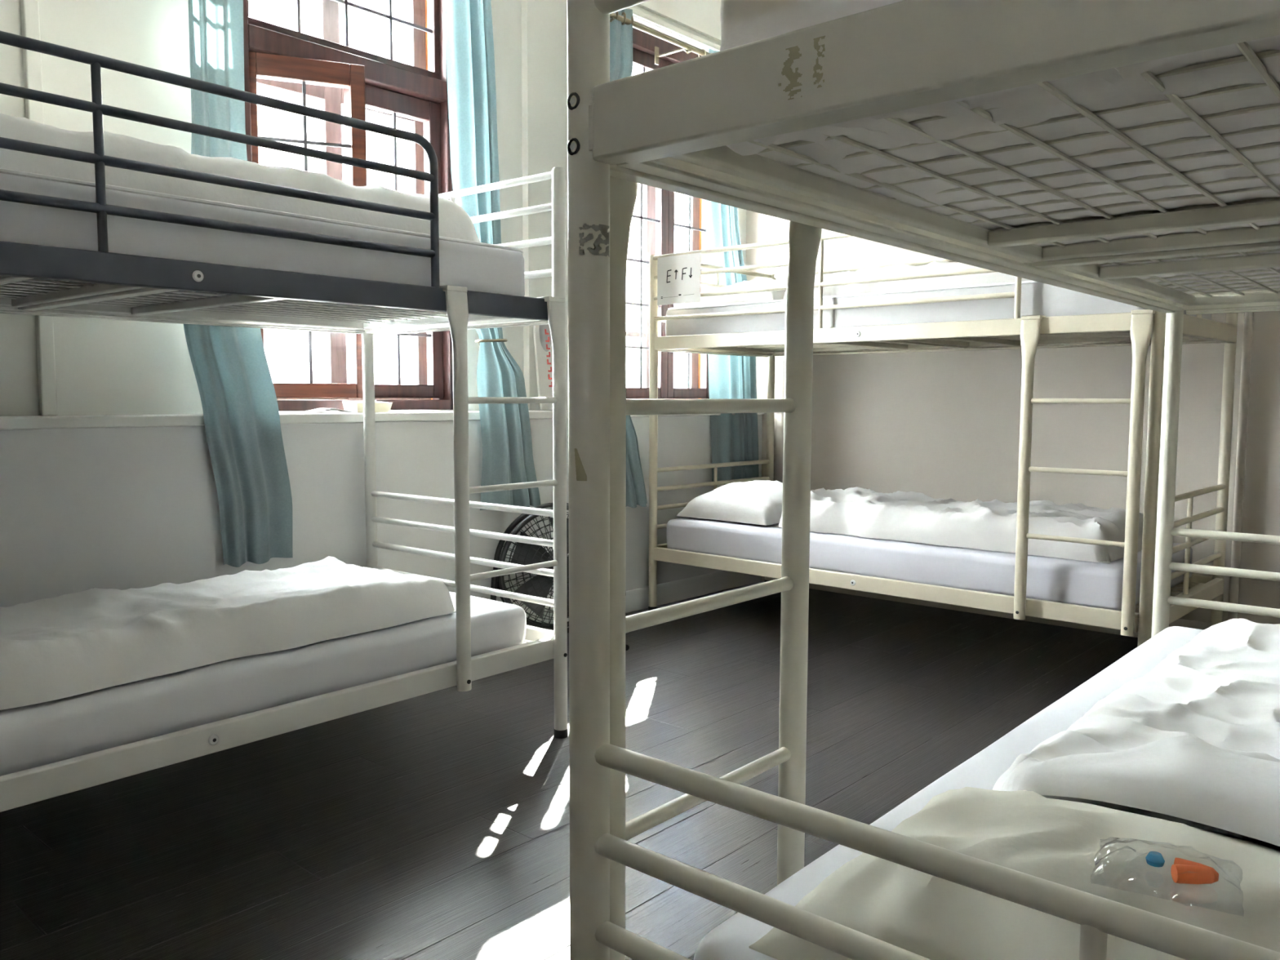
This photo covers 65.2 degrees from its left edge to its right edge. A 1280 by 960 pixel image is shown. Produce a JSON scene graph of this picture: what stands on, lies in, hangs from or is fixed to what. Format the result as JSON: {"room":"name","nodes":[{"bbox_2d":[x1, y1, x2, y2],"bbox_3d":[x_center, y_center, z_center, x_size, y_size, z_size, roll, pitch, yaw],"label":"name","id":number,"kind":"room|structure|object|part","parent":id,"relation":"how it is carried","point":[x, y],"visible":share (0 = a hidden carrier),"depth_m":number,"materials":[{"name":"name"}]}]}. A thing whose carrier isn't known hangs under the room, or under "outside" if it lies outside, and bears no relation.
{"room":"dormitory","nodes":[
{"label":"dormitory","id":0,"kind":"room"},
{"bbox_2d":[0,414,762,612],"bbox_3d":[-1.552,0.278,3.210,0.360,0.905,6.260,4,6,41],"label":"wall","id":1,"kind":"structure","parent":0,"point":[122,508],"depth_m":3.17,"materials":[{"name":"white paint"}]},
{"bbox_2d":[0,0,746,416],"bbox_3d":[-1.500,-1.197,3.111,0.400,2.100,6.360,4,6,41],"label":"wall","id":2,"kind":"structure","parent":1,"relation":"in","point":[104,366],"depth_m":3.08,"materials":[{"name":"white paint"}]},
{"bbox_2d":[243,0,453,411],"bbox_3d":[-1.043,-1.150,3.654,0.368,1.790,0.914,4,6,41],"label":"window","id":3,"kind":"structure","parent":2,"relation":"attached to","point":[322,69],"depth_m":3.73,"materials":[{"name":"red wood"}]},
{"bbox_2d":[247,0,439,79],"bbox_3d":[-1.070,-1.748,3.630,0.045,0.425,0.810,4,6,41],"label":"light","id":4,"kind":"object","parent":3,"relation":"attached to","point":[433,6],"depth_m":3.76,"materials":[{"name":"glass"}]},
{"bbox_2d":[609,13,711,65],"bbox_3d":[0.161,-2.014,4.692,0.223,0.080,1.424,4,6,41],"label":"curtain rod","id":5,"kind":"object","parent":2,"relation":"attached to","point":[685,46],"visible":0.26,"depth_m":4.54,"materials":[{"name":"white metal"}]},
{"bbox_2d":[609,8,647,508],"bbox_3d":[-0.088,-0.948,4.377,0.048,2.168,0.384,4,6,41],"label":"curtain","id":6,"kind":"object","parent":5,"relation":"hanging from","point":[620,33],"visible":0.22,"depth_m":4.33,"materials":[{"name":"teal fabric"}]},
{"bbox_2d":[705,48,758,484],"bbox_3d":[0.483,-1.028,5.071,0.077,2.121,0.483,4,6,41],"label":"curtain","id":7,"kind":"object","parent":5,"relation":"hanging from","point":[734,437],"visible":0.39,"depth_m":5.10,"materials":[{"name":"teal fabric"}]},
{"bbox_2d":[626,6,720,399],"bbox_3d":[0.125,-1.282,5.031,0.283,1.830,0.910,4,6,41],"label":"window","id":8,"kind":"structure","parent":2,"relation":"attached to","point":[656,217],"depth_m":5.04,"materials":[{"name":"red wood"}]},
{"bbox_2d":[632,47,673,72],"bbox_3d":[0.129,-1.857,4.981,0.045,0.425,0.750,4,6,41],"label":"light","id":9,"kind":"object","parent":8,"relation":"attached to","point":[642,59],"depth_m":4.83,"materials":[{"name":"glass"}]},
{"bbox_2d":[0,410,764,430],"bbox_3d":[-1.484,-0.186,3.112,0.216,0.034,6.260,4,6,41],"label":"trim","id":10,"kind":"structure","parent":1,"relation":"on","point":[40,422],"depth_m":3.07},
{"bbox_2d":[297,408,352,413],"bbox_3d":[-1.103,-0.244,3.499,0.170,0.015,0.100,-4,6,-40],"label":"leaflet","id":11,"kind":"object","parent":10,"relation":"on","point":[317,409],"visible":1,"depth_m":3.49,"materials":[{"name":"paper"}]},
{"bbox_2d":[342,400,392,413],"bbox_3d":[-0.987,-0.267,3.622,0.086,0.044,0.160,4,6,35],"label":"cardboard tray","id":12,"kind":"object","parent":10,"relation":"on","point":[357,406],"visible":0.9,"depth_m":3.60,"materials":[{"name":"beige"}]},
{"bbox_2d":[533,324,568,410],"bbox_3d":[-0.381,-0.498,4.291,0.053,0.399,0.170,4,6,41],"label":"leaning board","id":13,"kind":"object","parent":10,"relation":"on","point":[542,334],"visible":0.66,"depth_m":4.25,"materials":[{"name":"white"}]},
{"bbox_2d":[0,581,1137,959],"bbox_3d":[0.267,0.907,1.646,5.100,0.080,6.460,4,6,41],"label":"floor","id":14,"kind":"structure","parent":0,"point":[435,825],"depth_m":2.48,"materials":[{"name":"wood"}]},
{"bbox_2d":[0,31,568,812],"bbox_3d":[-1.256,-0.020,2.360,1.015,1.641,2.176,4,6,40],"label":"bunk bed","id":15,"kind":"object","parent":14,"relation":"on","point":[120,279],"visible":0.77,"depth_m":2.43,"materials":[{"name":"white metal"}]},
{"bbox_3d":[-1.613,-0.402,1.938,0.860,0.026,1.008,4,6,40],"label":"mattress","id":16,"kind":"part","parent":15,"relation":"part of","materials":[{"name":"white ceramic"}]},
{"bbox_3d":[-1.272,-0.424,2.341,0.916,0.008,0.031,4,6,40],"label":"joint plate","id":17,"kind":"part","parent":15,"relation":"part of","materials":[{"name":"white metal"}]},
{"bbox_3d":[-1.621,-0.466,2.634,0.052,0.058,2.088,4,6,40],"label":"rail","id":18,"kind":"part","parent":15,"relation":"part of","materials":[{"name":"white metal"}]},
{"bbox_3d":[-1.047,-0.610,1.855,0.021,0.369,1.682,4,6,40],"label":"guard rail","id":19,"kind":"part","parent":15,"relation":"part of","materials":[{"name":"black metal"}]},
{"bbox_2d":[0,168,524,317],"bbox_3d":[-1.274,-0.530,2.327,0.875,0.157,1.970,4,6,40],"label":"mattress","id":20,"kind":"object","parent":15,"relation":"on","point":[476,266],"visible":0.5,"depth_m":2.15,"materials":[{"name":"white fabric"}]},
{"bbox_2d":[0,113,479,242],"bbox_3d":[-1.267,-0.689,2.304,0.707,0.155,1.866,4,6,40],"label":"duvet","id":21,"kind":"object","parent":20,"relation":"on","point":[455,222],"visible":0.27,"depth_m":2.21,"materials":[{"name":"white fabric"}]},
{"bbox_2d":[0,591,526,776],"bbox_3d":[-1.276,0.453,2.410,0.875,0.122,1.953,4,6,40],"label":"mattress","id":22,"kind":"object","parent":15,"relation":"on","point":[41,734],"visible":0.37,"depth_m":2.20,"materials":[{"name":"white fabric"}]},
{"bbox_2d":[0,555,455,710],"bbox_3d":[-1.285,0.339,2.274,0.710,0.116,1.741,4,6,40],"label":"duvet","id":23,"kind":"object","parent":22,"relation":"on","point":[64,646],"visible":1,"depth_m":2.30,"materials":[{"name":"white fabric"}]},
{"bbox_3d":[-0.922,-0.415,2.045,0.052,0.058,2.088,4,6,40],"label":"rail","id":24,"kind":"part","parent":15,"relation":"part of","materials":[{"name":"black metal"}]},
{"bbox_3d":[-0.931,-0.467,2.742,0.860,0.026,1.008,4,6,40],"label":"mattress","id":25,"kind":"part","parent":15,"relation":"part of","materials":[{"name":"white fabric"}]},
{"bbox_3d":[-0.924,0.547,2.125,0.052,0.059,2.088,4,6,40],"label":"rail","id":26,"kind":"part","parent":15,"relation":"part of","materials":[{"name":"white metal"}]},
{"bbox_3d":[-0.940,-0.113,3.483,0.039,1.641,0.039,4,6,40],"label":"post","id":27,"kind":"part","parent":15,"relation":"part of","materials":[{"name":"white metal"}]},
{"bbox_3d":[-0.585,-0.505,3.149,0.876,0.064,0.050,4,6,40],"label":"rail","id":28,"kind":"part","parent":15,"relation":"part of","materials":[{"name":"white metal"}]},
{"bbox_3d":[-0.457,0.035,2.559,0.037,1.022,0.065,4,6,40],"label":"ladder rail","id":29,"kind":"part","parent":15,"relation":"part of","materials":[{"name":"white metal"}]},
{"bbox_3d":[-0.588,0.456,3.229,0.876,0.059,0.050,4,6,40],"label":"rail","id":30,"kind":"part","parent":15,"relation":"part of","materials":[{"name":"white metal"}]},
{"bbox_3d":[-0.227,0.013,2.829,0.037,1.022,0.065,4,6,40],"label":"ladder rail","id":31,"kind":"part","parent":15,"relation":"part of","materials":[{"name":"white metal"}]},
{"bbox_3d":[-0.232,-0.061,2.886,0.039,1.641,0.039,4,6,40],"label":"post","id":32,"kind":"part","parent":15,"relation":"part of","materials":[{"name":"white metal"}]},
{"bbox_2d":[490,502,629,650],"bbox_3d":[-0.318,0.380,3.958,0.558,0.579,0.260,-2,5,-20],"label":"floor fan","id":33,"kind":"object","parent":14,"relation":"on","point":[540,585],"visible":0.35,"depth_m":3.90,"materials":[{"name":"black plastic"}]},
{"bbox_3d":[-0.429,0.269,3.906,0.183,0.136,0.047,-2,5,-20],"label":"blade","id":34,"kind":"part","parent":33,"relation":"part of","materials":[{"name":"black plastic"}]},
{"bbox_3d":[-0.419,0.454,3.925,0.160,0.182,0.047,-2,5,-20],"label":"blade","id":35,"kind":"part","parent":33,"relation":"part of","materials":[{"name":"black plastic"}]},
{"bbox_3d":[-0.323,0.346,3.967,0.120,0.120,0.145,-2,5,-20],"label":"motor","id":36,"kind":"part","parent":33,"relation":"part of","materials":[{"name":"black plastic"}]},
{"bbox_3d":[-0.299,0.225,3.954,0.154,0.165,0.029,-5,7,-44],"label":"blade","id":37,"kind":"part","parent":33,"relation":"part of","materials":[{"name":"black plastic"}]},
{"bbox_3d":[-0.243,0.468,3.992,0.164,0.169,0.047,-2,5,-20],"label":"blade","id":38,"kind":"part","parent":33,"relation":"part of","materials":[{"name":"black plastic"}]},
{"bbox_2d":[566,0,1279,959],"bbox_3d":[0.983,0.060,1.466,1.015,1.641,2.176,4,6,41],"label":"bunk bed","id":39,"kind":"object","parent":14,"relation":"on","point":[670,127],"visible":0.9,"depth_m":0.94,"materials":[{"name":"beige metal"}]},
{"bbox_2d":[569,97,575,105],"bbox_3d":[-0.060,-0.342,0.903,0.007,0.006,0.002,4,6,41],"label":"bolt","id":40,"kind":"object","parent":39,"relation":"attached to","point":[572,100],"depth_m":0.90,"materials":[{"name":"grey metal"}]},
{"bbox_2d":[569,142,576,150],"bbox_3d":[-0.061,-0.302,0.906,0.007,0.006,0.002,4,6,41],"label":"bolt","id":41,"kind":"object","parent":39,"relation":"attached to","point":[572,146],"depth_m":0.91,"materials":[{"name":"grey metal"}]},
{"bbox_3d":[-0.048,0.101,0.954,0.039,1.641,0.039,4,6,41],"label":"post","id":42,"kind":"part","parent":39,"relation":"part of","materials":[{"name":"beige metal"}]},
{"bbox_3d":[-0.032,0.163,1.045,0.037,1.022,0.065,4,6,41],"label":"ladder rail","id":43,"kind":"part","parent":39,"relation":"part of","materials":[{"name":"white metal"}]},
{"bbox_3d":[0.205,0.141,1.317,0.037,1.022,0.065,4,6,41],"label":"ladder rail","id":44,"kind":"part","parent":39,"relation":"part of","materials":[{"name":"white metal"}]},
{"bbox_3d":[0.655,-0.384,1.716,0.052,0.058,2.088,4,6,41],"label":"rail","id":45,"kind":"part","parent":39,"relation":"part of","materials":[{"name":"white metal"}]},
{"bbox_3d":[0.304,-0.292,0.617,0.876,0.064,0.050,4,6,41],"label":"rail","id":46,"kind":"part","parent":39,"relation":"part of","materials":[{"name":"beige metal"}]},
{"bbox_2d":[693,626,1203,959],"bbox_3d":[0.974,0.511,1.455,0.853,0.178,1.880,4,6,41],"label":"mattress","id":47,"kind":"object","parent":39,"relation":"on","point":[731,940],"visible":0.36,"depth_m":1.45,"materials":[{"name":"white fabric"}]},
{"bbox_2d":[749,786,1279,959],"bbox_3d":[0.509,0.398,0.911,0.670,0.134,0.460,4,6,41],"label":"pillow","id":48,"kind":"object","parent":47,"relation":"on","point":[926,915],"visible":0.77,"depth_m":0.90,"materials":[{"name":"white fabric"}]},
{"bbox_2d":[1090,837,1243,909],"bbox_3d":[0.447,0.326,0.849,0.113,0.027,0.085,3,5,29],"label":"packet","id":49,"kind":"object","parent":48,"relation":"on","point":[1184,871],"visible":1,"depth_m":0.83,"materials":[{"name":"clear plastic"}]},
{"bbox_2d":[991,618,1279,848],"bbox_3d":[1.012,0.332,1.411,0.715,0.182,1.430,4,6,41],"label":"duvet","id":50,"kind":"object","parent":47,"relation":"on","point":[1193,740],"visible":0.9,"depth_m":1.31,"materials":[{"name":"white fabric"}]},
{"bbox_3d":[0.655,-0.319,1.020,0.860,0.026,1.008,4,6,41],"label":"mattress","id":51,"kind":"part","parent":39,"relation":"part of","materials":[{"name":"white fabric"}]},
{"bbox_2d":[720,0,1279,293],"bbox_3d":[0.999,-0.447,1.403,0.855,0.191,1.991,4,6,41],"label":"mattress","id":52,"kind":"object","parent":39,"relation":"on","point":[743,22],"visible":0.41,"depth_m":0.96,"materials":[{"name":"white fabric"}]},
{"bbox_3d":[1.001,-0.341,1.418,0.916,0.008,0.031,4,6,41],"label":"joint plate","id":53,"kind":"part","parent":39,"relation":"part of","materials":[{"name":"white metal"}]},
{"bbox_3d":[1.347,-0.384,1.814,0.860,0.026,1.008,4,6,41],"label":"mattress","id":54,"kind":"part","parent":39,"relation":"part of","materials":[{"name":"white fabric"}]},
{"bbox_3d":[1.347,-0.029,2.555,0.039,1.641,0.039,4,6,41],"label":"post","id":55,"kind":"part","parent":39,"relation":"part of","materials":[{"name":"white metal"}]},
{"bbox_3d":[1.698,-0.422,2.216,0.876,0.064,0.050,4,6,41],"label":"rail","id":56,"kind":"part","parent":39,"relation":"part of","materials":[{"name":"white metal"}]},
{"bbox_2d":[648,232,1238,646],"bbox_3d":[1.144,-0.169,4.218,2.176,1.641,1.015,5,6,42],"label":"bunk bed","id":57,"kind":"object","parent":14,"relation":"on","point":[1140,329],"visible":0.66,"depth_m":3.68,"materials":[{"name":"beige metal"}]},
{"bbox_3d":[0.062,-0.204,4.611,0.039,1.641,0.039,5,6,42],"label":"post","id":58,"kind":"part","parent":57,"relation":"part of","materials":[{"name":"beige metal"}]},
{"bbox_3d":[0.375,0.311,4.996,0.050,0.059,0.876,5,6,42],"label":"rail","id":59,"kind":"part","parent":57,"relation":"part of","materials":[{"name":"white metal"}]},
{"bbox_2d":[657,252,701,305],"bbox_3d":[0.170,-0.885,4.418,0.250,0.211,0.005,5,6,43],"label":"paper sign","id":60,"kind":"object","parent":57,"relation":"attached to","point":[678,277],"visible":1,"depth_m":4.41,"materials":[{"name":"white paper"}]},
{"bbox_3d":[0.378,-0.650,4.916,0.050,0.064,0.876,5,6,42],"label":"rail","id":61,"kind":"part","parent":57,"relation":"part of","materials":[{"name":"beige metal"}]},
{"bbox_3d":[0.690,-0.259,5.292,0.039,1.641,0.039,5,6,42],"label":"post","id":62,"kind":"part","parent":57,"relation":"part of","materials":[{"name":"beige metal"}]},
{"bbox_3d":[0.771,-0.614,4.556,1.008,0.026,0.860,5,6,42],"label":"mattress","id":63,"kind":"part","parent":57,"relation":"part of","materials":[{"name":"white fabric"}]},
{"bbox_3d":[0.683,-0.783,3.978,1.682,0.369,0.021,5,6,42],"label":"guard rail","id":64,"kind":"part","parent":57,"relation":"part of","materials":[{"name":"white metal"}]},
{"bbox_3d":[1.475,-0.999,4.508,2.097,0.021,0.021,5,6,42],"label":"guard rail","id":65,"kind":"part","parent":57,"relation":"part of","materials":[{"name":"white metal"}]},
{"bbox_3d":[0.850,-0.562,3.864,2.088,0.058,0.052,5,6,42],"label":"rail","id":66,"kind":"part","parent":57,"relation":"part of","materials":[{"name":"white metal"}]},
{"bbox_3d":[0.848,0.400,3.944,2.088,0.059,0.052,5,6,42],"label":"rail","id":67,"kind":"part","parent":57,"relation":"part of","materials":[{"name":"white metal"}]},
{"bbox_3d":[1.160,-0.572,4.201,0.031,0.008,0.916,5,6,42],"label":"joint plate","id":68,"kind":"part","parent":57,"relation":"part of","materials":[{"name":"grey metal"}]},
{"bbox_2d":[666,517,1192,610],"bbox_3d":[1.142,0.289,4.285,2.010,0.150,0.872,5,6,42],"label":"mattress","id":69,"kind":"object","parent":57,"relation":"on","point":[1076,582],"visible":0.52,"depth_m":3.78,"materials":[{"name":"white fabric"}]},
{"bbox_2d":[675,480,782,525],"bbox_3d":[0.558,0.088,4.723,0.515,0.174,0.600,5,6,42],"label":"pillow","id":70,"kind":"object","parent":69,"relation":"on","point":[758,502],"visible":0.72,"depth_m":4.53,"materials":[{"name":"fabric"}]},
{"bbox_2d":[772,486,1143,563],"bbox_3d":[1.313,0.144,4.122,1.397,0.162,0.696,5,6,42],"label":"duvet","id":71,"kind":"object","parent":69,"relation":"on","point":[913,517],"visible":0.85,"depth_m":3.85,"materials":[{"name":"fabric"}]},
{"bbox_2d":[665,280,1211,336],"bbox_3d":[1.151,-0.676,4.199,2.041,0.148,0.868,5,6,42],"label":"mattress","id":72,"kind":"object","parent":57,"relation":"on","point":[1037,298],"visible":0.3,"depth_m":3.73,"materials":[{"name":"white fabric"}]},
{"bbox_2d":[682,279,786,306],"bbox_3d":[0.599,-0.865,4.689,0.510,0.139,0.640,5,6,42],"label":"pillow","id":73,"kind":"object","parent":72,"relation":"on","point":[773,295],"visible":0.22,"depth_m":4.48,"materials":[{"name":"fabric"}]},
{"bbox_2d":[782,260,1031,299],"bbox_3d":[1.293,-0.802,4.048,1.358,0.124,0.671,5,6,42],"label":"duvet","id":74,"kind":"object","parent":72,"relation":"on","point":[935,266],"visible":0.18,"depth_m":3.87,"materials":[{"name":"fabric"}]},
{"bbox_3d":[1.470,-0.617,4.536,2.088,0.058,0.052,5,6,42],"label":"rail","id":75,"kind":"part","parent":57,"relation":"part of","materials":[{"name":"beige metal"}]},
{"bbox_3d":[1.312,-0.031,3.413,0.065,1.022,0.037,5,6,42],"label":"ladder rail","id":76,"kind":"part","parent":57,"relation":"part of","materials":[{"name":"white metal"}]},
{"bbox_3d":[1.549,-0.553,3.844,1.008,0.026,0.860,5,6,42],"label":"mattress","id":77,"kind":"part","parent":57,"relation":"part of","materials":[{"name":"white fabric"}]},
{"bbox_3d":[1.569,-0.011,3.177,0.065,1.022,0.037,5,6,42],"label":"ladder rail","id":78,"kind":"part","parent":57,"relation":"part of","materials":[{"name":"white metal"}]},
{"bbox_3d":[1.629,-0.081,3.177,0.039,1.641,0.039,5,6,42],"label":"post","id":79,"kind":"part","parent":57,"relation":"part of","materials":[{"name":"white metal"}]},
{"bbox_3d":[1.546,0.412,3.925,1.008,0.026,0.860,5,6,42],"label":"mattress","id":80,"kind":"part","parent":57,"relation":"part of","materials":[{"name":"beige fabric"}]},
{"bbox_3d":[1.468,0.346,4.616,2.088,0.059,0.052,5,6,42],"label":"rail","id":81,"kind":"part","parent":57,"relation":"part of","materials":[{"name":"white metal"}]},
{"bbox_3d":[1.940,0.435,3.563,0.050,0.059,0.876,5,6,42],"label":"rail","id":82,"kind":"part","parent":57,"relation":"part of","materials":[{"name":"white metal"}]},
{"bbox_3d":[1.943,-0.527,3.483,0.050,0.064,0.876,5,6,42],"label":"rail","id":83,"kind":"part","parent":57,"relation":"part of","materials":[{"name":"beige metal"}]},
{"bbox_3d":[2.257,-0.136,3.858,0.039,1.641,0.039,5,6,42],"label":"post","id":84,"kind":"part","parent":57,"relation":"part of","materials":[{"name":"white metal"}]},
{"bbox_2d":[525,570,760,623],"bbox_3d":[-1.413,0.690,3.120,0.014,0.100,6.260,4,6,41],"label":"baseboard","id":85,"kind":"structure","parent":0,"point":[637,599],"depth_m":4.95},
{"bbox_2d":[746,209,1279,624],"bbox_3d":[2.340,-0.814,3.939,5.220,2.980,0.120,4,6,41],"label":"wall","id":86,"kind":"structure","parent":0,"point":[940,424],"depth_m":4.50,"materials":[{"name":"beige paint"}]},
{"bbox_2d":[760,576,1210,637],"bbox_3d":[2.417,0.634,3.898,4.685,0.100,0.014,4,6,41],"label":"baseboard","id":87,"kind":"structure","parent":86,"relation":"attached to","point":[1180,622],"depth_m":4.62,"materials":[{"name":"beige paint"}]},
{"bbox_2d":[1227,311,1253,620],"bbox_3d":[2.337,-0.805,3.828,0.032,2.980,0.032,4,6,41],"label":"pipe","id":88,"kind":"object","parent":86,"relation":"attached to","point":[1248,317],"visible":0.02,"depth_m":3.88,"materials":[{"name":"white metal"}]},
{"label":"outside","id":89,"kind":"structure","parent":0,"visible":0},
{"bbox_2d":[248,0,687,412],"bbox_3d":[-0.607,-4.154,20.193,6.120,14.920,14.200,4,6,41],"label":"window panes","id":90,"kind":"structure","parent":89,"point":[286,351],"depth_m":14.63,"materials":[{"name":"white"}]},
{"bbox_3d":[0.840,-3.607,17.411,0.016,1.600,1.000,4,6,41],"label":"pane","id":91,"kind":"part","parent":90,"relation":"part of","materials":[{"name":"white"}]},
{"bbox_3d":[-1.019,-1.906,3.364,0.223,0.080,1.544,4,6,41],"label":"curtain rod","id":92,"kind":"object","parent":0,"visible":0},
{"bbox_2d":[183,0,293,567],"bbox_3d":[-1.244,-0.824,3.100,0.083,2.209,0.337,4,6,41],"label":"curtain","id":93,"kind":"object","parent":92,"relation":"hanging from","point":[230,366],"visible":0.66,"depth_m":3.14,"materials":[{"name":"teal fabric"}]},
{"bbox_2d":[444,0,540,510],"bbox_3d":[-0.559,-0.930,3.838,0.056,2.118,0.441,4,6,38],"label":"curtain","id":94,"kind":"object","parent":92,"relation":"hanging from","point":[505,428],"visible":0.75,"depth_m":3.78,"materials":[{"name":"teal fabric"}]},
{"bbox_2d":[475,338,507,346],"bbox_3d":[-0.579,-0.546,3.926,0.123,0.040,0.248,0,5,-5],"label":"tieback","id":95,"kind":"object","parent":94,"relation":"attached to","point":[478,341],"visible":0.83,"depth_m":3.82,"materials":[{"name":"gold metal"}]}
]}

